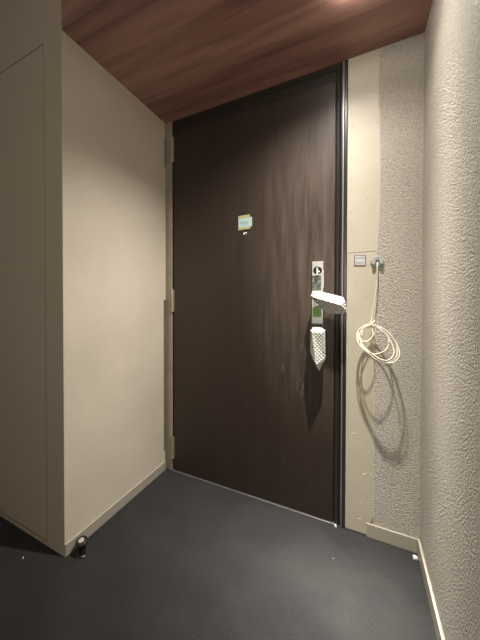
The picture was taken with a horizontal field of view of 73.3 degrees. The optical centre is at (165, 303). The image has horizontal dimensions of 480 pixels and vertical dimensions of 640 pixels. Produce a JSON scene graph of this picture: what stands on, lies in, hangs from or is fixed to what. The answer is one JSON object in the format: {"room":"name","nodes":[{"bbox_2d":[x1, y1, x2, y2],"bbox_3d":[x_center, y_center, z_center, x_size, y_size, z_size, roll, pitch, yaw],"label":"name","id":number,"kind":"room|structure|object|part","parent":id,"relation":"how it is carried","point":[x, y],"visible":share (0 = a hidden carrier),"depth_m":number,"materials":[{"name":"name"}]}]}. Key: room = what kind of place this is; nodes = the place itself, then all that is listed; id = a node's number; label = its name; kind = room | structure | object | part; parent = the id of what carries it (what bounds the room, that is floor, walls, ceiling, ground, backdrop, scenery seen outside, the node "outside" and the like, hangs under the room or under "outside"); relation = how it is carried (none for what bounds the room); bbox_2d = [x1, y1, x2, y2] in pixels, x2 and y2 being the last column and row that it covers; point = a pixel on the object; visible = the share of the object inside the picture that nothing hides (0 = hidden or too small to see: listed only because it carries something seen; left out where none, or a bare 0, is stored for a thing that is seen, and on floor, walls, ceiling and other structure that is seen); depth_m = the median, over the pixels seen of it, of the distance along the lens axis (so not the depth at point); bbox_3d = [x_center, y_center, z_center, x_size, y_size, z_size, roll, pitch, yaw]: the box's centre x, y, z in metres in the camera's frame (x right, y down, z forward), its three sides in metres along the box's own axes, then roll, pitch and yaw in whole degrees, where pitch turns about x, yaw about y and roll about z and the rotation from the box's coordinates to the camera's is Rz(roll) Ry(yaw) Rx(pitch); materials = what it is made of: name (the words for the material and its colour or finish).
{"room":"apartment entrance alcove","nodes":[
{"label":"apartment entrance alcove","id":0,"kind":"room"},
{"bbox_2d":[0,0,64,556],"bbox_3d":[-1.038,-0.209,1.647,1.500,2.450,0.028,0,1,32],"label":"wall","id":1,"kind":"structure","parent":0,"point":[25,25],"depth_m":1.28,"materials":[{"name":"beige paint"}]},
{"bbox_2d":[0,45,46,539],"bbox_3d":[-1.087,-0.040,1.675,1.388,2.068,0.020,0,1,32],"label":"door","id":2,"kind":"structure","parent":1,"relation":"in","point":[23,435],"depth_m":1.38,"materials":[{"name":"beige wood"}]},
{"bbox_2d":[61,28,165,543],"bbox_3d":[-0.246,-0.219,1.593,0.100,2.470,0.772,0,1,32],"label":"wall","id":3,"kind":"structure","parent":0,"point":[114,215],"depth_m":1.47,"materials":[{"name":"beige paint"}]},
{"bbox_2d":[65,461,165,556],"bbox_3d":[-0.202,0.991,1.579,0.006,0.050,0.764,0,1,32],"label":"baseboard","id":4,"kind":"structure","parent":3,"relation":"attached to","point":[70,546],"depth_m":1.50,"materials":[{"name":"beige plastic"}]},
{"bbox_2d":[0,468,436,639],"bbox_3d":[-0.904,1.079,0.726,2.916,0.100,3.220,0,1,32],"label":"floor","id":5,"kind":"structure","parent":0,"point":[185,558],"depth_m":1.17,"materials":[{"name":"dark grey vinyl"}]},
{"bbox_2d":[75,535,87,557],"bbox_3d":[-0.342,0.989,1.270,0.052,0.062,0.051,0,1,32],"label":"door stop","id":6,"kind":"object","parent":5,"relation":"on","point":[81,542],"visible":1,"depth_m":1.26,"materials":[{"name":"black rubber"}]},
{"bbox_3d":[-0.341,1.018,1.271,0.043,0.005,0.043,0,1,32],"label":"plate","id":7,"kind":"part","parent":6,"relation":"part of","materials":[{"name":"grey metal"}]},
{"bbox_3d":[-0.341,0.992,1.271,0.034,0.047,0.034,0,1,32],"label":"post","id":8,"kind":"part","parent":6,"relation":"part of","materials":[{"name":"black metal"}]},
{"bbox_2d":[61,0,432,123],"bbox_3d":[0.338,-1.266,1.274,1.216,0.370,0.876,0,1,32],"label":"ceiling","id":9,"kind":"structure","parent":0,"point":[181,59],"depth_m":1.27,"materials":[{"name":"red wood"}]},
{"bbox_2d":[373,32,424,538],"bbox_3d":[0.967,-0.032,1.299,0.160,2.100,0.004,0,1,32],"label":"wall","id":10,"kind":"structure","parent":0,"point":[397,390],"depth_m":1.29,"materials":[{"name":"paint"}]},
{"bbox_2d":[371,256,383,266],"bbox_3d":[0.902,-0.179,1.325,0.048,0.048,0.018,0,1,32],"label":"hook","id":11,"kind":"object","parent":10,"relation":"attached to","point":[374,260],"visible":0.99,"depth_m":1.32,"materials":[{"name":"grey plastic"}]},
{"bbox_2d":[356,262,399,363],"bbox_3d":[0.871,0.030,1.279,0.095,0.416,0.134,0,1,-17],"label":"coiled cable","id":12,"kind":"object","parent":11,"relation":"hanging from","point":[361,345],"visible":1,"depth_m":1.30,"materials":[{"name":"beige plastic"}]},
{"bbox_2d":[366,523,417,552],"bbox_3d":[0.955,0.989,1.319,0.175,0.058,0.009,0,1,32],"label":"baseboard","id":13,"kind":"structure","parent":10,"relation":"attached to","point":[387,536],"depth_m":1.31,"materials":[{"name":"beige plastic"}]},
{"bbox_2d":[420,0,479,639],"bbox_3d":[0.289,-0.187,-0.037,0.100,2.450,3.220,0,1,32],"label":"wall","id":14,"kind":"structure","parent":0,"point":[450,361],"depth_m":0.85,"materials":[{"name":"paint"}]},
{"bbox_2d":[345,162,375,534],"bbox_3d":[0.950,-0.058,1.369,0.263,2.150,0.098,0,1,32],"label":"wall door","id":15,"kind":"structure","parent":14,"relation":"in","point":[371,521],"depth_m":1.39,"materials":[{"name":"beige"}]},
{"bbox_2d":[164,59,347,527],"bbox_3d":[0.399,-0.036,1.649,0.968,2.100,0.126,0,1,32],"label":"door","id":16,"kind":"structure","parent":15,"relation":"attached to","point":[249,411],"depth_m":1.59,"materials":[{"name":"brown wood"}]},
{"bbox_2d":[238,214,251,230],"bbox_3d":[0.417,-0.427,1.634,0.074,0.077,0.002,0,1,32],"label":"paper memo","id":17,"kind":"object","parent":16,"relation":"attached to","point":[244,221],"visible":1,"depth_m":1.64,"materials":[{"name":"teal paper"}]},
{"bbox_3d":[0.436,-1.049,1.651,0.874,0.074,0.059,0,1,32],"label":"head frame","id":18,"kind":"part","parent":16,"relation":"part of","materials":[{"name":"brown metal"}]},
{"bbox_2d":[313,307,320,316],"bbox_3d":[0.703,0.039,1.446,0.037,0.047,0.002,0,1,32],"label":"tape","id":19,"kind":"object","parent":16,"relation":"attached to","point":[316,310],"visible":0.96,"depth_m":1.45,"materials":[{"name":"green plastic"}]},
{"bbox_2d":[310,327,325,369],"bbox_3d":[0.691,0.205,1.413,0.063,0.198,0.053,0,1,32],"label":"wrap","id":20,"kind":"object","parent":16,"relation":"hanging from","point":[317,334],"visible":1,"depth_m":1.40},
{"bbox_3d":[0.709,-0.043,1.451,0.049,0.308,0.014,0,1,32],"label":"handle","id":21,"kind":"part","parent":16,"relation":"part of","materials":[{"name":"silver metal"}]},
{"bbox_2d":[310,291,346,313],"bbox_3d":[0.721,-0.006,1.380,0.145,0.102,0.051,0,1,32],"label":"wrap","id":22,"kind":"object","parent":16,"relation":"attached to","point":[330,303],"visible":1,"depth_m":1.36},
{"bbox_2d":[345,49,379,533],"bbox_3d":[0.863,-0.036,1.363,0.121,2.094,0.005,0,1,32],"label":"wall panel","id":23,"kind":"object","parent":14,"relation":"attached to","point":[363,179],"depth_m":1.36,"materials":[{"name":"beige paint"}]},
{"bbox_2d":[354,255,365,265],"bbox_3d":[0.852,-0.190,1.365,0.045,0.051,0.004,0,1,32],"label":"label plate","id":24,"kind":"object","parent":23,"relation":"attached to","point":[359,260],"visible":1,"depth_m":1.36,"materials":[{"name":"grey"}]},
{"bbox_2d":[417,539,444,639],"bbox_3d":[0.241,1.008,0.000,0.008,0.058,3.000,0,1,32],"label":"baseboard","id":25,"kind":"structure","parent":14,"relation":"attached to","point":[435,617],"depth_m":1.05,"materials":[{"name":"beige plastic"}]}
]}

